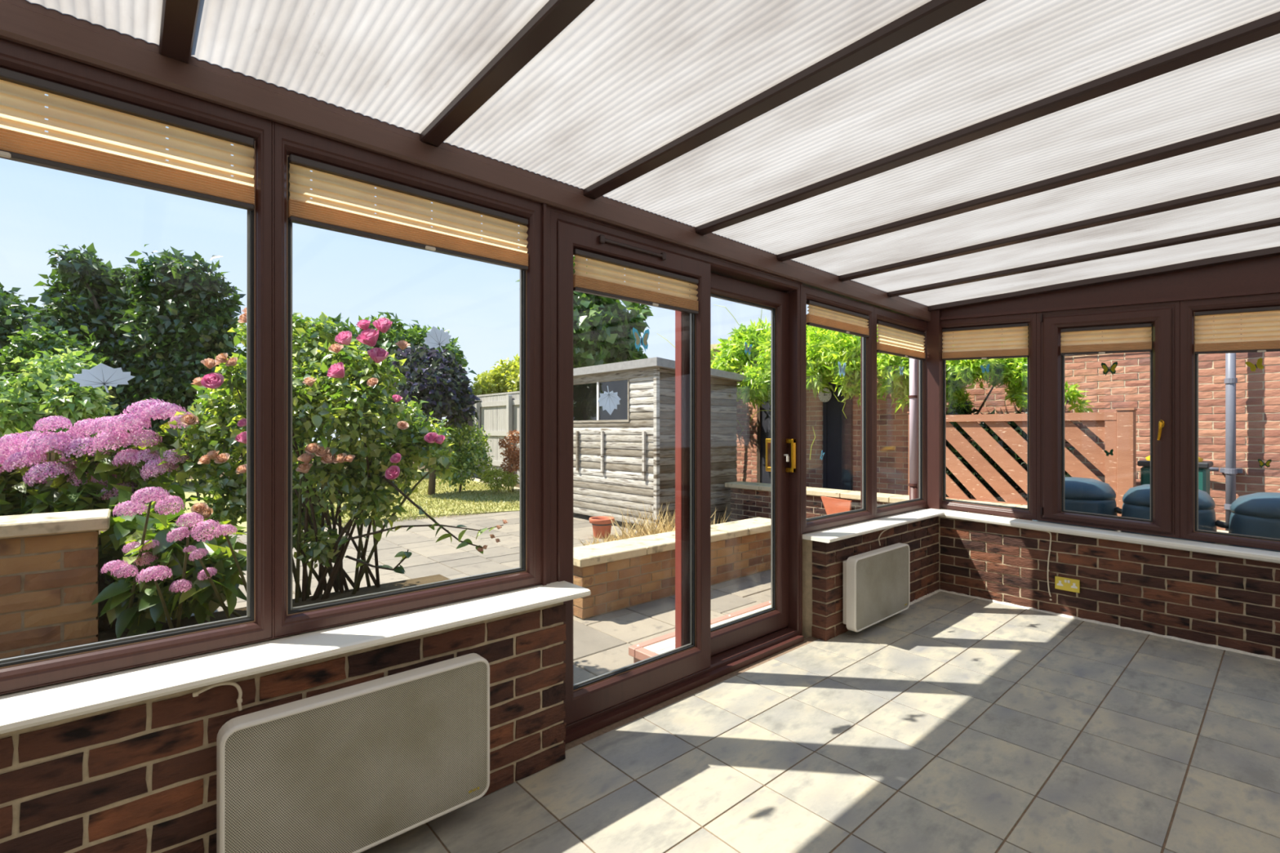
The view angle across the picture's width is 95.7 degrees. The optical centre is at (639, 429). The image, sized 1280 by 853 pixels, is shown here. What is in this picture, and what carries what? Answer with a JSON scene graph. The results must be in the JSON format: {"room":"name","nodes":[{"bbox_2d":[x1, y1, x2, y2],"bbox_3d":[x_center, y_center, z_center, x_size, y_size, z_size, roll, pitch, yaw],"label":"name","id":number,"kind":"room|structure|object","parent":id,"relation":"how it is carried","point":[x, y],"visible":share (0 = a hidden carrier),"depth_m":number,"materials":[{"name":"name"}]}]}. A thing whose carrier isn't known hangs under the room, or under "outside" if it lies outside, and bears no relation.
{"room":"sunroom","nodes":[
{"label":"sunroom","id":0,"kind":"room"},
{"bbox_2d":[0,516,939,852],"bbox_3d":[-0.069,1.015,2.610,6.760,0.730,0.264,0,0,-42],"label":"wall","id":1,"kind":"structure","parent":0,"point":[138,777],"depth_m":1.51,"materials":[{"name":"red brick"}]},
{"bbox_2d":[0,37,273,694],"bbox_3d":[-1.715,-0.150,1.199,1.625,1.536,0.070,0,0,-42],"label":"window","id":2,"kind":"structure","parent":1,"relation":"in","point":[26,672],"depth_m":1.66,"materials":[{"name":"black plastic"}]},
{"bbox_2d":[70,363,135,392],"bbox_3d":[-1.382,-0.134,1.492,0.124,0.076,0.002,0,0,-42],"label":"sticker","id":3,"kind":"object","parent":2,"relation":"attached to","point":[100,375],"visible":1,"depth_m":1.49,"materials":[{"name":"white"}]},
{"bbox_2d":[0,66,254,210],"bbox_3d":[-1.692,-0.743,1.188,1.514,0.210,0.034,0,0,-42],"label":"blind","id":4,"kind":"object","parent":2,"relation":"attached to","point":[89,134],"visible":1,"depth_m":1.50,"materials":[{"name":"beige fabric"}]},
{"bbox_2d":[0,581,591,734],"bbox_3d":[-1.377,0.635,1.366,2.952,0.025,0.248,0,0,-42],"label":"sill","id":5,"kind":"structure","parent":1,"relation":"on","point":[37,706],"depth_m":1.58,"materials":[{"name":"white plastic"}]},
{"bbox_2d":[192,681,242,711],"bbox_3d":[-1.097,0.701,1.506,0.105,0.086,0.012,0,0,-39],"label":"power cable","id":6,"kind":"object","parent":5,"relation":"hanging from","point":[239,700],"visible":0.98,"depth_m":1.52,"materials":[{"name":"beige plastic"}]},
{"bbox_2d":[216,653,489,852],"bbox_3d":[-0.798,0.975,1.708,0.728,0.460,0.101,0,0,-42],"label":"heater","id":7,"kind":"object","parent":1,"relation":"attached to","point":[357,768],"visible":1,"depth_m":1.64,"materials":[{"name":"white metal"}]},
{"bbox_2d":[273,121,546,639],"bbox_3d":[-0.752,-0.140,2.045,0.937,1.560,0.082,0,0,-42],"label":"window","id":8,"kind":"structure","parent":1,"relation":"in","point":[288,620],"depth_m":1.98,"materials":[{"name":"black plastic"}]},
{"bbox_2d":[288,154,528,271],"bbox_3d":[-0.752,-0.730,2.021,0.819,0.204,0.034,0,0,-42],"label":"blind","id":9,"kind":"object","parent":8,"relation":"attached to","point":[344,201],"visible":1,"depth_m":1.97,"materials":[{"name":"beige fabric"}]},
{"bbox_2d":[423,325,451,351],"bbox_3d":[-0.725,-0.326,2.075,0.102,0.089,0.002,0,0,-42],"label":"sticker","id":10,"kind":"object","parent":8,"relation":"attached to","point":[436,338],"visible":1,"depth_m":2.07,"materials":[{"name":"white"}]},
{"bbox_2d":[546,204,803,743],"bbox_3d":[0.251,0.181,3.008,1.843,2.198,0.232,0,0,-42],"label":"door","id":11,"kind":"structure","parent":1,"relation":"in","point":[702,654],"depth_m":2.96,"materials":[{"name":"black plastic"}]},
{"bbox_2d":[597,386,620,414],"bbox_3d":[-0.137,-0.131,2.596,0.134,0.131,0.002,0,0,-42],"label":"sticker","id":12,"kind":"object","parent":11,"relation":"attached to","point":[610,401],"visible":1,"depth_m":2.60,"materials":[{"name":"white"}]},
{"bbox_2d":[598,234,666,260],"bbox_3d":[-0.027,-0.825,2.630,0.394,0.034,0.020,0,0,-42],"label":"vent","id":13,"kind":"object","parent":11,"relation":"attached to","point":[610,242],"depth_m":2.62,"materials":[{"name":"brown plastic"}]},
{"bbox_2d":[573,248,698,314],"bbox_3d":[0.009,-0.673,2.690,0.758,0.178,0.034,0,0,-42],"label":"blind","id":14,"kind":"object","parent":11,"relation":"attached to","point":[605,277],"visible":0.98,"depth_m":2.65,"materials":[{"name":"beige fabric"}]},
{"bbox_2d":[632,328,649,351],"bbox_3d":[0.005,-0.423,2.723,0.106,0.114,0.002,0,0,-42],"label":"sticker","id":15,"kind":"object","parent":11,"relation":"attached to","point":[639,341],"visible":1,"depth_m":2.72,"materials":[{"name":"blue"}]},
{"bbox_2d":[744,342,751,355],"bbox_3d":[0.633,-0.473,3.380,0.068,0.078,0.002,0,0,-42],"label":"sticker","id":16,"kind":"object","parent":11,"relation":"attached to","point":[747,349],"visible":1,"depth_m":3.38,"materials":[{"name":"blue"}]},
{"bbox_2d":[802,285,874,533],"bbox_3d":[1.318,-0.125,3.889,0.922,1.526,0.070,0,0,-42],"label":"window","id":17,"kind":"structure","parent":1,"relation":"in","point":[866,512],"depth_m":4.06,"materials":[{"name":"black plastic"}]},
{"bbox_2d":[806,300,869,337],"bbox_3d":[1.340,-0.732,3.876,0.768,0.156,0.034,0,0,-42],"label":"blind","id":18,"kind":"object","parent":17,"relation":"attached to","point":[824,316],"visible":0.98,"depth_m":3.84,"materials":[{"name":"beige fabric"}]},
{"bbox_2d":[838,361,845,377],"bbox_3d":[1.373,-0.410,3.935,0.101,0.106,0.002,0,0,-42],"label":"sticker","id":19,"kind":"object","parent":17,"relation":"attached to","point":[842,370],"visible":1,"depth_m":3.93,"materials":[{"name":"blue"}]},
{"bbox_2d":[843,542,910,631],"bbox_3d":[1.552,1.010,3.792,0.755,0.450,0.101,0,0,-42],"label":"heater","id":20,"kind":"object","parent":1,"relation":"attached to","point":[877,582],"visible":1,"depth_m":3.69,"materials":[{"name":"white metal"}]},
{"bbox_2d":[874,306,927,518],"bbox_3d":[2.016,-0.125,4.508,0.945,1.526,0.070,0,0,-42],"label":"window","id":21,"kind":"structure","parent":1,"relation":"in","point":[880,314],"depth_m":4.58,"materials":[{"name":"black plastic"}]},
{"bbox_2d":[876,320,925,360],"bbox_3d":[2.034,-0.681,4.492,0.812,0.230,0.034,0,0,-42],"label":"blind","id":22,"kind":"object","parent":21,"relation":"attached to","point":[892,340],"visible":0.96,"depth_m":4.46,"materials":[{"name":"beige fabric"}]},
{"bbox_2d":[899,366,903,374],"bbox_3d":[2.045,-0.460,4.531,0.069,0.072,0.002,0,0,-42],"label":"sticker","id":23,"kind":"object","parent":21,"relation":"attached to","point":[900,370],"visible":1,"depth_m":4.53,"materials":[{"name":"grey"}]},
{"bbox_2d":[908,358,917,499],"bbox_3d":[2.333,0.195,4.936,0.082,2.330,0.082,0,0,-42],"label":"downpipe","id":24,"kind":"object","parent":1,"relation":"attached to","point":[913,397],"visible":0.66,"depth_m":4.91,"materials":[{"name":"grey"}]},
{"bbox_2d":[515,255,653,368],"bbox_3d":[-1.036,-1.116,11.636,2.585,5.062,2.306,0,0,-29],"label":"broadleaf tree","id":25,"kind":"object","parent":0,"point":[602,326],"visible":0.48,"depth_m":11.04,"materials":[{"name":"green plant"}]},
{"bbox_2d":[0,0,1279,321],"bbox_3d":[1.041,-0.994,1.421,6.644,0.208,3.405,0,0,-42],"label":"ceiling","id":26,"kind":"structure","parent":0,"point":[913,158],"depth_m":1.83,"materials":[{"name":"grey plastic"}]},
{"bbox_2d":[940,254,1279,319],"bbox_3d":[3.477,-0.872,3.531,0.088,0.355,3.335,0,0,-40],"label":"panel","id":27,"kind":"object","parent":26,"relation":"attached to","point":[1259,276],"visible":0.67,"depth_m":3.70,"materials":[{"name":"brown plastic"}]},
{"bbox_2d":[360,591,1279,852],"bbox_3d":[1.041,1.350,1.351,6.750,0.140,3.500,0,0,-42],"label":"floor","id":28,"kind":"structure","parent":0,"point":[948,722],"depth_m":2.28,"materials":[{"name":"grey tile"}]},
{"bbox_2d":[938,516,1279,659],"bbox_3d":[3.469,1.030,3.451,0.310,0.700,3.220,0,0,-42],"label":"wall","id":29,"kind":"structure","parent":0,"point":[1221,601],"depth_m":3.74,"materials":[{"name":"red brick"}]},
{"bbox_2d":[941,312,1036,519],"bbox_3d":[2.667,-0.126,4.526,0.070,1.565,0.768,0,0,-40],"label":"window","id":30,"kind":"structure","parent":29,"relation":"in","point":[1030,513],"depth_m":4.28,"materials":[{"name":"black plastic"}]},
{"bbox_2d":[980,364,989,373],"bbox_3d":[2.682,-0.474,4.505,0.002,0.076,0.069,0,0,-40],"label":"sticker","id":31,"kind":"object","parent":30,"relation":"attached to","point":[982,367],"visible":1,"depth_m":4.50,"materials":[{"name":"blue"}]},
{"bbox_2d":[942,323,1028,360],"bbox_3d":[2.661,-0.678,4.495,0.034,0.288,0.608,0,0,-40],"label":"blind","id":32,"kind":"object","parent":30,"relation":"attached to","point":[985,342],"visible":1,"depth_m":4.48,"materials":[{"name":"beige fabric"}]},
{"bbox_2d":[1000,524,1052,600],"bbox_3d":[2.742,0.939,4.157,0.012,0.492,0.358,0,0,-40],"label":"power cable","id":33,"kind":"object","parent":29,"relation":"attached to","point":[1050,550],"visible":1,"depth_m":4.03,"materials":[{"name":"beige plastic"}]},
{"bbox_2d":[802,508,1279,564],"bbox_3d":[2.782,0.709,2.955,1.874,0.130,3.390,0,0,-42],"label":"sill","id":34,"kind":"structure","parent":29,"relation":"on","point":[855,529],"depth_m":3.79,"materials":[{"name":"white plastic"}]},
{"bbox_2d":[878,527,892,546],"bbox_3d":[1.741,0.726,4.023,0.357,0.113,0.012,0,0,-42],"label":"power cable","id":35,"kind":"object","parent":34,"relation":"hanging from","point":[882,532],"visible":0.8,"depth_m":3.92,"materials":[{"name":"beige plastic"}]},
{"bbox_2d":[923,309,945,509],"bbox_3d":[2.419,-0.180,4.801,0.130,1.680,0.165,0,0,-42],"label":"post","id":36,"kind":"object","parent":34,"relation":"on","point":[934,330],"visible":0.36,"depth_m":4.73,"materials":[{"name":"brown plastic"}]},
{"bbox_2d":[1054,576,1079,593],"bbox_3d":[2.916,1.056,3.954,0.016,0.088,0.142,0,0,-40],"label":"wall socket","id":37,"kind":"object","parent":29,"relation":"attached to","point":[1060,583],"visible":1,"depth_m":3.95,"materials":[{"name":"gold metal"}]},
{"bbox_2d":[1071,582,1077,588],"bbox_3d":[2.938,1.055,3.920,0.002,0.034,0.036,0,0,-40],"label":"outlet","id":38,"kind":"object","parent":37,"relation":"attached to","point":[1073,585],"depth_m":3.92,"materials":[{"name":"white plastic"}]},
{"bbox_2d":[909,589,1279,661],"bbox_3d":[3.166,1.272,3.171,0.754,0.016,3.204,0,0,-42],"label":"trim","id":39,"kind":"structure","parent":29,"relation":"attached to","point":[939,590],"depth_m":3.79,"materials":[{"name":"white tile"}]},
{"bbox_2d":[1036,301,1178,537],"bbox_3d":[3.127,-0.092,3.917,0.136,1.538,0.763,0,0,-40],"label":"window","id":40,"kind":"structure","parent":29,"relation":"in","point":[1163,317],"depth_m":3.87,"materials":[{"name":"black plastic"}]},
{"bbox_2d":[1060,323,1151,355],"bbox_3d":[3.133,-0.608,3.911,0.034,0.209,0.488,0,0,-40],"label":"blind","id":41,"kind":"object","parent":40,"relation":"attached to","point":[1135,338],"visible":1,"depth_m":3.90,"materials":[{"name":"beige fabric"}]},
{"bbox_2d":[1103,448,1113,457],"bbox_3d":[3.168,0.155,3.917,0.002,0.054,0.050,0,0,-40],"label":"sticker","id":42,"kind":"object","parent":40,"relation":"attached to","point":[1112,450],"visible":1,"depth_m":3.91,"materials":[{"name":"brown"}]},
{"bbox_2d":[1101,361,1117,376],"bbox_3d":[3.170,-0.412,3.914,0.002,0.094,0.090,0,0,-40],"label":"sticker","id":43,"kind":"object","parent":40,"relation":"attached to","point":[1106,369],"visible":1,"depth_m":3.91,"materials":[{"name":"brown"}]},
{"bbox_2d":[1178,293,1279,551],"bbox_3d":[3.702,-0.056,3.273,0.070,1.517,0.968,0,0,-40],"label":"window","id":44,"kind":"structure","parent":29,"relation":"in","point":[1188,359],"depth_m":3.59,"materials":[{"name":"black plastic"}]},
{"bbox_2d":[1195,306,1279,354],"bbox_3d":[3.687,-0.574,3.254,0.034,0.302,0.830,0,0,-40],"label":"blind","id":45,"kind":"object","parent":44,"relation":"attached to","point":[1260,331],"visible":1,"depth_m":3.43,"materials":[{"name":"beige fabric"}]},
{"bbox_2d":[1245,357,1263,371],"bbox_3d":[3.600,-0.379,3.394,0.002,0.086,0.074,0,0,-40],"label":"sticker","id":46,"kind":"object","parent":44,"relation":"attached to","point":[1259,364],"visible":1,"depth_m":3.39,"materials":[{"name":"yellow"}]},
{"bbox_2d":[1257,458,1271,467],"bbox_3d":[3.626,0.196,3.363,0.002,0.053,0.056,0,0,-40],"label":"sticker","id":47,"kind":"object","parent":44,"relation":"attached to","point":[1268,461],"visible":1,"depth_m":3.36,"materials":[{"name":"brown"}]},
{"label":"outside","id":48,"kind":"structure","parent":0,"visible":0},
{"bbox_2d":[167,443,519,488],"bbox_3d":[-9.322,1.593,14.281,85.000,0.375,90.000,0,0,-42],"label":"ground","id":49,"kind":"structure","parent":48,"point":[423,467],"depth_m":19.58,"materials":[{"name":"plant"}]},
{"bbox_2d":[0,282,40,356],"bbox_3d":[-26.121,-1.816,20.409,11.920,8.016,5.385,0,0,-3],"label":"broadleaf tree","id":50,"kind":"object","parent":49,"relation":"on","point":[12,318],"visible":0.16,"depth_m":19.93,"materials":[{"name":"green plant"}]},
{"bbox_2d":[97,529,134,631],"bbox_3d":[-4.312,0.940,2.979,2.700,0.920,2.960,0,0,-42],"label":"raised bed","id":51,"kind":"object","parent":49,"relation":"on","point":[104,624],"depth_m":2.65,"materials":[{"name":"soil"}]},
{"bbox_2d":[0,398,200,517],"bbox_3d":[-3.096,0.298,3.286,1.531,0.941,0.797,0,0,-2],"label":"hydrangea","id":52,"kind":"object","parent":51,"relation":"in","point":[52,473],"visible":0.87,"depth_m":3.06,"materials":[{"name":"pink plant"}]},
{"bbox_2d":[168,469,519,534],"bbox_3d":[-8.063,1.374,11.655,11.400,0.052,11.600,0,0,-42],"label":"lawn","id":53,"kind":"structure","parent":49,"relation":"on","point":[188,492],"depth_m":10.88,"materials":[{"name":"plant"}]},
{"bbox_2d":[0,319,106,400],"bbox_3d":[-11.645,-0.336,11.007,2.506,3.497,1.350,0,0,9],"label":"leafy shrub","id":54,"kind":"object","parent":53,"relation":"on","point":[23,348],"visible":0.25,"depth_m":10.71,"materials":[{"name":"green plant"}]},
{"bbox_2d":[0,345,118,449],"bbox_3d":[-9.572,0.078,8.486,3.858,2.672,1.648,0,0,3],"label":"leafy shrub","id":55,"kind":"object","parent":53,"relation":"on","point":[40,393],"visible":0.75,"depth_m":8.21,"materials":[{"name":"green plant"}]},
{"bbox_2d":[0,242,246,484],"bbox_3d":[-12.081,-1.410,14.069,5.569,6.257,4.374,0,0,-29],"label":"broadleaf tree","id":56,"kind":"object","parent":53,"relation":"on","point":[138,322],"visible":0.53,"depth_m":13.23,"materials":[{"name":"green plant"}]},
{"bbox_2d":[235,312,387,444],"bbox_3d":[-9.753,-1.013,17.365,5.293,4.861,3.670,0,0,-8],"label":"tree","id":57,"kind":"object","parent":53,"relation":"on","point":[352,328],"visible":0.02,"depth_m":16.64,"materials":[{"name":"green plant"}]},
{"bbox_2d":[355,311,476,462],"bbox_3d":[-7.141,-1.081,17.913,3.612,4.994,3.783,0,0,-42],"label":"tree","id":58,"kind":"object","parent":53,"relation":"on","point":[396,333],"visible":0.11,"depth_m":17.20,"materials":[{"name":"green plant"}]},
{"bbox_2d":[376,342,481,495],"bbox_3d":[-4.379,-0.220,11.945,2.270,3.270,2.145,0,0,-42],"label":"tree","id":59,"kind":"object","parent":53,"relation":"on","point":[433,377],"visible":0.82,"depth_m":11.64,"materials":[{"name":"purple plant"}]},
{"bbox_2d":[428,411,494,492],"bbox_3d":[-4.000,0.469,12.509,1.664,1.890,1.299,0,0,-24],"label":"shrub","id":60,"kind":"object","parent":53,"relation":"on","point":[467,455],"visible":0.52,"depth_m":12.36,"materials":[{"name":"green plant"}]},
{"bbox_2d":[475,466,519,493],"bbox_3d":[-2.995,1.080,12.154,0.949,0.667,0.685,0,0,4],"label":"clump","id":61,"kind":"object","parent":53,"relation":"on","point":[488,478],"visible":0.99,"depth_m":12.12,"materials":[{"name":"green plant"}]},
{"bbox_2d":[497,429,519,491],"bbox_3d":[-2.751,0.696,12.553,0.561,1.433,0.666,0,0,20],"label":"dry shrub","id":62,"kind":"object","parent":53,"relation":"on","point":[514,460],"visible":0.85,"depth_m":12.46,"materials":[{"name":"red plant"}]},
{"bbox_2d":[159,511,770,684],"bbox_3d":[-1.054,1.384,6.841,10.500,0.052,7.495,0,0,-42],"label":"patio","id":63,"kind":"structure","parent":49,"relation":"on","point":[602,642],"depth_m":5.52,"materials":[{"name":"beige stone"}]},
{"bbox_2d":[0,508,111,658],"bbox_3d":[-3.313,0.864,1.736,2.546,0.992,0.345,0,0,-42],"label":"wall","id":64,"kind":"structure","parent":63,"relation":"on","point":[49,564],"depth_m":2.37,"materials":[{"name":"brick"}]},
{"bbox_2d":[0,574,449,659],"bbox_3d":[-1.958,1.150,2.140,3.010,0.500,1.260,0,0,-42],"label":"flower bed","id":65,"kind":"object","parent":63,"relation":"on","point":[107,635],"visible":0.11,"depth_m":3.05,"materials":[{"name":"soil"}]},
{"bbox_2d":[90,486,246,638],"bbox_3d":[-2.082,0.595,2.625,1.137,0.750,0.616,0,0,38],"label":"hydrangea","id":66,"kind":"object","parent":65,"relation":"on","point":[174,566],"visible":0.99,"depth_m":2.46,"materials":[{"name":"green plant"}]},
{"bbox_2d":[156,306,507,603],"bbox_3d":[-1.587,0.134,3.139,1.914,1.584,0.849,0,0,4],"label":"rose bush","id":67,"kind":"object","parent":65,"relation":"on","point":[331,392],"visible":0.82,"depth_m":3.02,"materials":[{"name":"green plant"}]},
{"bbox_2d":[589,515,614,538],"bbox_3d":[-0.481,1.238,7.325,0.324,0.245,0.324,0,0,-42],"label":"terracotta pot","id":68,"kind":"object","parent":63,"relation":"on","point":[601,524],"visible":0.94,"depth_m":7.22,"materials":[{"name":"orange ceramic"}]},
{"bbox_2d":[577,501,732,546],"bbox_3d":[0.297,1.077,6.534,1.650,0.566,1.682,0,0,-42],"label":"dry grass","id":69,"kind":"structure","parent":63,"relation":"on","point":[645,531],"depth_m":6.61,"materials":[{"name":"plant"}]},
{"bbox_2d":[573,356,746,531],"bbox_3d":[0.061,0.215,8.949,1.834,2.290,2.530,0,0,-42],"label":"garden shed","id":70,"kind":"object","parent":63,"relation":"on","point":[625,457],"visible":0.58,"depth_m":8.16,"materials":[{"name":"grey wood"}]},
{"bbox_2d":[573,517,770,619],"bbox_3d":[0.431,1.136,5.087,2.605,0.448,0.380,0,0,-42],"label":"wall","id":71,"kind":"structure","parent":63,"relation":"on","point":[621,574],"depth_m":4.59,"materials":[{"name":"brick"}]},
{"bbox_2d":[628,600,770,663],"bbox_3d":[0.573,1.296,3.619,1.380,0.129,0.375,0,0,-42],"label":"step","id":72,"kind":"structure","parent":63,"relation":"on","point":[662,644],"depth_m":3.37,"materials":[{"name":"white stone"}]},
{"bbox_2d":[657,304,948,459],"bbox_3d":[2.187,-0.348,8.791,1.517,3.418,5.044,0,0,-39],"label":"tree","id":73,"kind":"object","parent":63,"relation":"on","point":[825,348],"visible":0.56,"depth_m":8.01,"materials":[{"name":"green plant"}]},
{"bbox_2d":[907,411,909,495],"bbox_3d":[3.202,0.575,6.729,0.136,1.570,0.136,0,0,-42],"label":"fence post","id":74,"kind":"object","parent":63,"relation":"on","point":[908,411],"visible":0.14,"depth_m":6.73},
{"bbox_2d":[724,481,1228,533],"bbox_3d":[3.062,1.060,6.518,0.370,0.600,5.150,0,0,-42],"label":"wall","id":75,"kind":"structure","parent":63,"relation":"on","point":[748,500],"depth_m":7.74,"materials":[{"name":"red brick"}]},
{"bbox_2d":[820,496,852,515],"bbox_3d":[2.362,1.032,6.979,0.035,0.428,0.394,0,0,-42],"label":"leaning slab","id":76,"kind":"object","parent":75,"relation":"attached to","point":[832,505],"visible":0.43,"depth_m":6.96,"materials":[{"name":"ceramic"}]},
{"bbox_2d":[711,314,1279,530],"bbox_3d":[4.116,-0.095,7.552,0.320,2.910,8.900,0,0,-42],"label":"brick wall","id":77,"kind":"structure","parent":63,"relation":"on","point":[1258,391],"depth_m":6.38,"materials":[{"name":"red brick"}]},
{"bbox_2d":[818,388,831,402],"bbox_3d":[2.799,-0.525,8.770,0.025,0.210,0.210,0,0,-42],"label":"wall clock","id":78,"kind":"object","parent":77,"relation":"attached to","point":[824,397],"visible":0.86,"depth_m":8.76,"materials":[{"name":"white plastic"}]},
{"bbox_2d":[1064,353,1097,355],"bbox_3d":[5.132,-0.835,6.248,0.012,0.032,1.200,0,0,-42],"label":"cable","id":79,"kind":"object","parent":77,"relation":"attached to","point":[1095,353],"visible":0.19,"depth_m":6.50,"materials":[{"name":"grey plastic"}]},
{"bbox_2d":[1219,352,1243,531],"bbox_3d":[5.655,-0.030,5.543,0.183,2.780,0.150,0,0,-42],"label":"downpipe","id":80,"kind":"object","parent":77,"relation":"attached to","point":[1230,470],"visible":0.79,"depth_m":5.49,"materials":[{"name":"grey"}]},
{"bbox_2d":[1208,466,1218,471],"bbox_3d":[5.467,0.383,5.783,0.048,0.044,0.442,0,0,-40],"label":"pipe","id":81,"kind":"object","parent":80,"relation":"attached to","point":[1211,468],"visible":0.21,"depth_m":5.62,"materials":[{"name":"grey plastic"}]},
{"bbox_2d":[946,400,1074,502],"bbox_3d":[4.035,0.526,6.558,0.783,1.775,1.684,0,0,-33],"label":"hedge","id":82,"kind":"object","parent":63,"relation":"on","point":[1012,424],"visible":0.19,"depth_m":6.50,"materials":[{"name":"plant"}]},
{"bbox_2d":[946,337,1093,435],"bbox_3d":[3.988,0.118,6.592,1.068,2.490,1.711,0,0,-16],"label":"tree","id":83,"kind":"object","parent":63,"relation":"on","point":[960,374],"visible":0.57,"depth_m":6.49,"materials":[{"name":"green plant"}]},
{"bbox_2d":[457,391,519,482],"bbox_3d":[-2.436,0.180,14.119,0.190,2.360,10.380,0,0,-42],"label":"fence","id":84,"kind":"object","parent":49,"relation":"on","point":[498,414],"visible":0.14,"depth_m":15.85,"materials":[{"name":"grey wood"}]},
{"bbox_2d":[461,475,519,491],"bbox_3d":[-3.097,1.365,13.553,0.241,0.070,7.962,0,0,-34],"label":"edging","id":85,"kind":"object","parent":49,"relation":"on","point":[475,479],"visible":0.05,"depth_m":14.98,"materials":[{"name":"beige stone"}]},
{"bbox_2d":[468,352,519,395],"bbox_3d":[-3.916,-0.571,18.528,3.096,3.969,1.858,0,0,2],"label":"shrub","id":86,"kind":"object","parent":49,"relation":"on","point":[497,377],"visible":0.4,"depth_m":18.29,"materials":[{"name":"green plant"}]},
{"bbox_2d":[1032,476,1117,531],"bbox_3d":[3.608,0.877,4.824,0.581,0.965,0.581,0,0,-42],"label":"tank","id":87,"kind":"object","parent":49,"relation":"on","point":[1091,495],"visible":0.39,"depth_m":4.59,"materials":[{"name":"blue plastic"}]},
{"bbox_2d":[1114,506,1121,514],"bbox_3d":[3.783,0.638,4.586,0.053,0.054,0.050,0,0,21],"label":"pipe","id":88,"kind":"object","parent":87,"relation":"attached to","point":[1117,510],"visible":0.98,"depth_m":4.57,"materials":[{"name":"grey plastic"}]},
{"bbox_2d":[1115,408,1137,516],"bbox_3d":[4.459,0.583,5.311,0.136,1.555,0.136,0,0,-42],"label":"fence post","id":89,"kind":"object","parent":49,"relation":"on","point":[1126,417],"visible":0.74,"depth_m":5.27,"materials":[{"name":"brown wood"}]},
{"bbox_2d":[946,412,1116,505],"bbox_3d":[3.823,0.335,6.013,0.060,1.000,1.765,0,0,-42],"label":"gate panel","id":90,"kind":"object","parent":89,"relation":"attached to","point":[1103,424],"visible":0.43,"depth_m":6.01,"materials":[{"name":"brown wood"}]},
{"bbox_2d":[1120,484,1217,544],"bbox_3d":[3.993,0.887,4.389,0.551,0.945,0.551,0,0,-42],"label":"tank","id":91,"kind":"object","parent":49,"relation":"on","point":[1136,500],"visible":0.27,"depth_m":4.29,"materials":[{"name":"blue plastic"}]},
{"bbox_2d":[1215,520,1229,528],"bbox_3d":[4.171,0.678,4.151,0.052,0.057,0.078,0,0,-42],"label":"pipe","id":92,"kind":"object","parent":91,"relation":"attached to","point":[1218,523],"visible":1,"depth_m":4.14,"materials":[{"name":"grey plastic"}]},
{"bbox_2d":[1137,455,1213,495],"bbox_3d":[4.978,0.782,5.389,0.440,1.155,0.480,0,0,-42],"label":"bin","id":93,"kind":"object","parent":49,"relation":"on","point":[1203,466],"visible":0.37,"depth_m":5.25,"materials":[{"name":"teal plastic"}]},
{"bbox_2d":[1227,492,1279,551],"bbox_3d":[4.398,0.895,3.933,0.581,0.930,0.581,0,0,-42],"label":"tank","id":94,"kind":"object","parent":49,"relation":"on","point":[1255,514],"visible":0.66,"depth_m":3.90,"materials":[{"name":"blue plastic"}]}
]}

